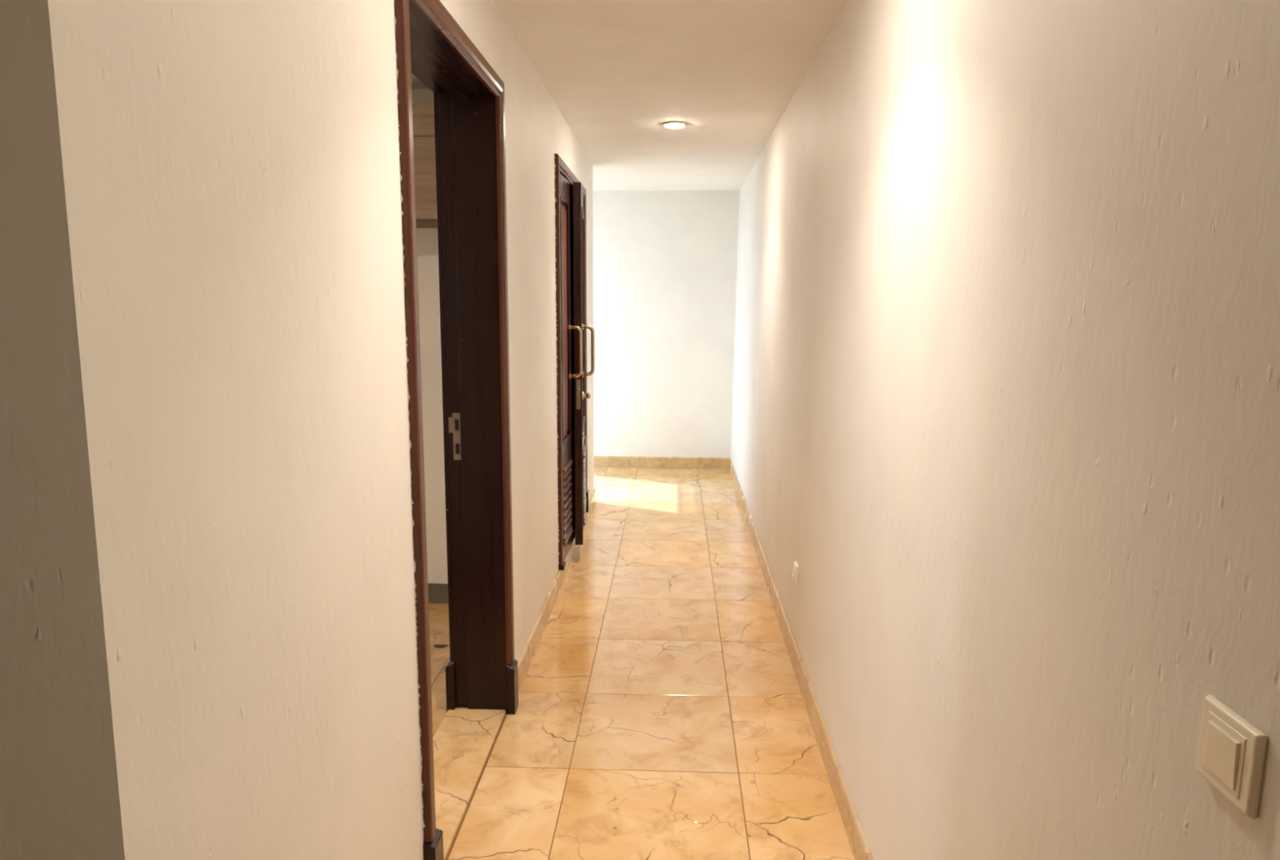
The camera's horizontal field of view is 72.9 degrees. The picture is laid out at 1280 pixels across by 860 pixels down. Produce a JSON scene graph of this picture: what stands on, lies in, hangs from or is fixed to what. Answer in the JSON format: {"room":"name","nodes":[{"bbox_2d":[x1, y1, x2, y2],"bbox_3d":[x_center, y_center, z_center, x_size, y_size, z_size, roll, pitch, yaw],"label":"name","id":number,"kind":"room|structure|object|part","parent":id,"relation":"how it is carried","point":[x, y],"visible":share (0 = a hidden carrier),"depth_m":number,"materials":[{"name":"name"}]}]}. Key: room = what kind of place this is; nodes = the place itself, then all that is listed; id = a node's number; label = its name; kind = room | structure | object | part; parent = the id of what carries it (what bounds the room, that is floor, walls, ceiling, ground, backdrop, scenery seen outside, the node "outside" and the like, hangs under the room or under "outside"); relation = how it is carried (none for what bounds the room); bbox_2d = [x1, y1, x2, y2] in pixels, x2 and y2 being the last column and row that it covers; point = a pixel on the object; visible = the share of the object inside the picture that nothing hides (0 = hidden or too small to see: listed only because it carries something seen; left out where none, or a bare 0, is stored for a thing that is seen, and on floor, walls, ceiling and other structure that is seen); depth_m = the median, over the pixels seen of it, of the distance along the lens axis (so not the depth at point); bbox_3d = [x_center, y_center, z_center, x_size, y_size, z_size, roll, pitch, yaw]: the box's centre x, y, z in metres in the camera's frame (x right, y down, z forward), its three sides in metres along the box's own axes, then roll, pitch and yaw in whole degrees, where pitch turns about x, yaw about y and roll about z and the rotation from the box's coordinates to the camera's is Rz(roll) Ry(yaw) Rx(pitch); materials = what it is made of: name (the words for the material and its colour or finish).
{"room":"home hallway","nodes":[
{"label":"home hallway","id":0,"kind":"room"},
{"bbox_2d":[0,0,594,859],"bbox_3d":[-0.555,-0.273,3.664,0.195,2.475,5.561,1,8,2],"label":"wall","id":1,"kind":"structure","parent":0,"point":[208,630],"depth_m":1.16,"materials":[{"name":"paint"}]},
{"bbox_2d":[394,0,518,859],"bbox_3d":[-0.602,0.004,2.546,0.255,2.251,1.157,1,8,2],"label":"door frame","id":2,"kind":"structure","parent":1,"relation":"in","point":[482,672],"depth_m":2.97,"materials":[{"name":"brown wood"}]},
{"bbox_3d":[-0.516,-0.007,2.009,0.020,2.050,0.064,1,8,2],"label":"casing","id":3,"kind":"part","parent":2,"relation":"part of","materials":[{"name":"brown wood"}]},
{"bbox_3d":[-0.704,-1.083,2.390,0.018,0.055,1.027,1,8,2],"label":"head casing","id":4,"kind":"part","parent":2,"relation":"part of","materials":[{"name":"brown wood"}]},
{"bbox_3d":[-0.686,-0.170,3.076,0.018,2.061,0.065,1,8,2],"label":"casing","id":5,"kind":"part","parent":2,"relation":"part of","materials":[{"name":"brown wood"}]},
{"bbox_3d":[-0.655,0.023,3.066,0.040,0.168,0.004,1,8,2],"label":"strike plate","id":6,"kind":"part","parent":2,"relation":"part of","materials":[{"name":"metal"}]},
{"bbox_3d":[-0.490,-1.065,2.384,0.020,0.064,1.115,1,8,2],"label":"head casing","id":7,"kind":"part","parent":2,"relation":"part of","materials":[{"name":"brown wood"}]},
{"bbox_3d":[-0.473,-0.159,3.048,0.020,2.050,0.064,1,8,2],"label":"casing","id":8,"kind":"part","parent":2,"relation":"part of","materials":[{"name":"brown wood"}]},
{"bbox_2d":[517,569,560,693],"bbox_3d":[-0.452,0.887,3.926,0.013,0.103,1.345,1,8,2],"label":"baseboard","id":9,"kind":"structure","parent":1,"relation":"attached to","point":[527,655],"depth_m":3.83,"materials":[{"name":"tile"}]},
{"bbox_2d":[560,512,586,587],"bbox_3d":[-0.500,0.694,5.264,0.215,0.104,1.342,1,8,2],"label":"trim","id":10,"kind":"structure","parent":1,"relation":"attached to","point":[569,557],"depth_m":5.08,"materials":[{"name":"tile"}]},
{"bbox_2d":[554,153,595,570],"bbox_3d":[-0.424,-0.410,5.098,0.342,2.129,1.355,1,8,2],"label":"door","id":11,"kind":"structure","parent":1,"relation":"in","point":[571,326],"depth_m":4.82,"materials":[{"name":"brown wood"}]},
{"bbox_3d":[-0.415,-0.317,4.465,0.020,2.129,0.064,1,8,2],"label":"casing","id":12,"kind":"part","parent":11,"relation":"part of","materials":[{"name":"brown wood"}]},
{"bbox_3d":[-0.416,-0.559,4.528,0.019,1.280,0.014,1,8,4],"label":"moulding","id":13,"kind":"part","parent":11,"relation":"part of","materials":[{"name":"brown wood"}]},
{"bbox_3d":[-0.429,0.418,4.672,0.034,0.405,0.014,1,8,4],"label":"moulding","id":14,"kind":"part","parent":11,"relation":"part of","materials":[{"name":"brown wood"}]},
{"bbox_3d":[-0.425,-0.579,4.664,0.019,1.280,0.287,1,8,4],"label":"panel","id":15,"kind":"part","parent":11,"relation":"part of","materials":[{"name":"brown wood"}]},
{"bbox_3d":[-0.404,-1.205,4.570,0.019,0.014,0.259,1,8,4],"label":"moulding","id":16,"kind":"part","parent":11,"relation":"part of","materials":[{"name":"brown wood"}]},
{"bbox_3d":[-0.409,0.048,4.755,0.019,0.014,0.259,1,8,4],"label":"moulding","id":17,"kind":"part","parent":11,"relation":"part of","materials":[{"name":"brown wood"}]},
{"bbox_3d":[-0.414,0.200,4.777,0.042,0.024,0.287,1,8,4],"label":"moulding","id":18,"kind":"part","parent":11,"relation":"part of","materials":[{"name":"brown wood"}]},
{"bbox_3d":[-0.416,0.597,4.836,0.042,0.024,0.287,1,8,4],"label":"moulding","id":19,"kind":"part","parent":11,"relation":"part of","materials":[{"name":"brown wood"}]},
{"bbox_3d":[-0.397,-0.598,4.797,0.019,1.280,0.014,1,8,4],"label":"moulding","id":20,"kind":"part","parent":11,"relation":"part of","materials":[{"name":"brown wood"}]},
{"bbox_3d":[-0.409,0.379,4.941,0.034,0.405,0.014,1,8,4],"label":"moulding","id":21,"kind":"part","parent":11,"relation":"part of","materials":[{"name":"brown wood"}]},
{"bbox_3d":[-0.385,-1.431,4.947,0.020,0.064,1.343,1,8,2],"label":"head casing","id":22,"kind":"part","parent":11,"relation":"part of","materials":[{"name":"brown wood"}]},
{"bbox_3d":[-0.358,-0.434,4.817,0.074,0.291,0.021,1,8,4],"label":"pull handle","id":23,"kind":"part","parent":11,"relation":"part of","materials":[{"name":"gold metal"}]},
{"bbox_3d":[-0.336,-0.621,4.951,0.019,1.280,0.014,0,8,-3],"label":"moulding","id":24,"kind":"part","parent":11,"relation":"part of","materials":[{"name":"brown wood"}]},
{"bbox_3d":[-0.348,0.356,5.094,0.034,0.405,0.014,0,8,-3],"label":"moulding","id":25,"kind":"part","parent":11,"relation":"part of","materials":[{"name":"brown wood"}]},
{"bbox_3d":[-0.367,-0.712,5.567,0.019,1.280,0.014,0,8,-3],"label":"moulding","id":26,"kind":"part","parent":11,"relation":"part of","materials":[{"name":"brown wood"}]},
{"bbox_3d":[-0.359,0.113,5.373,0.042,0.024,0.638,0,8,-3],"label":"moulding","id":27,"kind":"part","parent":11,"relation":"part of","materials":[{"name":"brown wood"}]},
{"bbox_3d":[-0.363,-0.577,5.718,0.020,1.979,0.064,1,8,2],"label":"casing","id":28,"kind":"part","parent":11,"relation":"part of","materials":[{"name":"brown wood"}]},
{"bbox_3d":[-0.308,-0.198,4.982,0.047,0.048,0.048,0,8,-3],"label":"knob","id":29,"kind":"part","parent":11,"relation":"part of","materials":[{"name":"gold metal"}]},
{"bbox_3d":[-0.295,-0.453,4.945,0.074,0.291,0.021,0,8,-3],"label":"pull handle","id":30,"kind":"part","parent":11,"relation":"part of","materials":[{"name":"gold metal"}]},
{"bbox_2d":[586,488,595,524],"bbox_3d":[-0.357,0.545,6.254,0.013,0.103,0.661,1,8,2],"label":"baseboard","id":31,"kind":"structure","parent":1,"relation":"attached to","point":[593,498],"depth_m":6.27,"materials":[{"name":"tile"}]},
{"bbox_2d":[411,88,448,603],"bbox_3d":[-1.928,-0.372,4.295,2.600,2.475,0.150,1,8,2],"label":"wall","id":32,"kind":"structure","parent":0,"point":[426,238],"depth_m":4.21,"materials":[{"name":"beige paint"}]},
{"bbox_2d":[412,103,437,228],"bbox_3d":[-1.413,-1.188,3.943,1.440,0.506,0.266,1,8,2],"label":"upper cabinet","id":33,"kind":"object","parent":32,"relation":"attached to","point":[423,114],"visible":0.02,"depth_m":3.79,"materials":[{"name":"brown wood"}]},
{"bbox_3d":[-1.058,-1.351,3.779,0.718,0.134,0.018,1,8,2],"label":"door","id":34,"kind":"part","parent":33,"relation":"part of","materials":[{"name":"brown wood"}]},
{"bbox_3d":[-1.059,-1.108,3.815,0.718,0.352,0.018,1,8,2],"label":"door","id":35,"kind":"part","parent":33,"relation":"part of","materials":[{"name":"brown wood"}]},
{"bbox_2d":[427,583,448,603],"bbox_3d":[-1.536,0.816,4.385,1.799,0.103,0.013,1,8,2],"label":"baseboard","id":36,"kind":"structure","parent":32,"relation":"attached to","point":[429,584],"depth_m":4.36,"materials":[{"name":"stone"}]},
{"bbox_2d":[432,707,506,859],"bbox_3d":[-0.621,1.113,2.717,0.214,0.020,1.003,1,8,2],"label":"floor","id":37,"kind":"structure","parent":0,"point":[464,740],"depth_m":2.85,"materials":[{"name":"beige tile"}]},
{"bbox_2d":[411,0,847,191],"bbox_3d":[-1.313,-1.430,2.491,4.250,0.150,10.735,1,8,2],"label":"ceiling","id":38,"kind":"structure","parent":0,"point":[615,71],"depth_m":3.72,"materials":[{"name":"paint"}]},
{"bbox_2d":[661,121,688,128],"bbox_3d":[0.190,-1.675,4.769,0.148,0.019,0.148,1,8,2],"label":"recessed light","id":39,"kind":"object","parent":38,"relation":"in","point":[673,125],"visible":1,"depth_m":4.73,"materials":[{"name":"metal"}]},
{"bbox_3d":[0.190,-1.672,4.769,0.112,0.014,0.112,1,8,2],"label":"bulb","id":40,"kind":"part","parent":39,"relation":"part of","materials":[{"name":"white glass"}]},
{"bbox_2d":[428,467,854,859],"bbox_3d":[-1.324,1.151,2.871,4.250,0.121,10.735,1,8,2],"label":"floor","id":41,"kind":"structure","parent":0,"point":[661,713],"depth_m":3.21,"materials":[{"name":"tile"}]},
{"bbox_2d":[592,191,739,467],"bbox_3d":[-0.040,-0.890,7.872,2.120,2.475,0.150,1,8,2],"label":"wall","id":42,"kind":"structure","parent":0,"point":[665,262],"depth_m":7.77,"materials":[{"name":"paint"}]},
{"bbox_2d":[593,456,729,469],"bbox_3d":[-0.080,0.295,7.966,1.815,0.103,0.013,1,8,2],"label":"baseboard","id":43,"kind":"structure","parent":42,"relation":"attached to","point":[598,461],"depth_m":7.95,"materials":[{"name":"tile"}]},
{"bbox_2d":[730,0,1279,859],"bbox_3d":[0.716,-0.122,2.676,0.184,2.475,10.585,1,8,2],"label":"wall","id":44,"kind":"structure","parent":0,"point":[1006,396],"depth_m":1.31,"materials":[{"name":"paint"}]},
{"bbox_2d":[792,561,799,585],"bbox_3d":[0.650,0.598,3.632,0.016,0.081,0.081,1,8,2],"label":"wall socket","id":45,"kind":"object","parent":44,"relation":"attached to","point":[795,569],"visible":1,"depth_m":3.60,"materials":[{"name":"beige plastic"}]},
{"bbox_2d":[728,457,873,859],"bbox_3d":[0.610,1.061,2.779,0.013,0.103,10.434,1,8,2],"label":"baseboard","id":46,"kind":"structure","parent":44,"relation":"attached to","point":[860,847],"depth_m":3.07,"materials":[{"name":"tile"}]},
{"bbox_2d":[1195,694,1267,819],"bbox_3d":[0.552,0.305,0.815,0.014,0.082,0.083,1,8,2],"label":"light switch","id":47,"kind":"object","parent":44,"relation":"attached to","point":[1231,756],"visible":1,"depth_m":0.80,"materials":[{"name":"beige plastic"}]},
{"bbox_3d":[0.549,0.305,0.815,0.002,0.060,0.056,1,8,2],"label":"frame","id":48,"kind":"part","parent":47,"relation":"part of","materials":[{"name":"beige plastic"}]}
]}

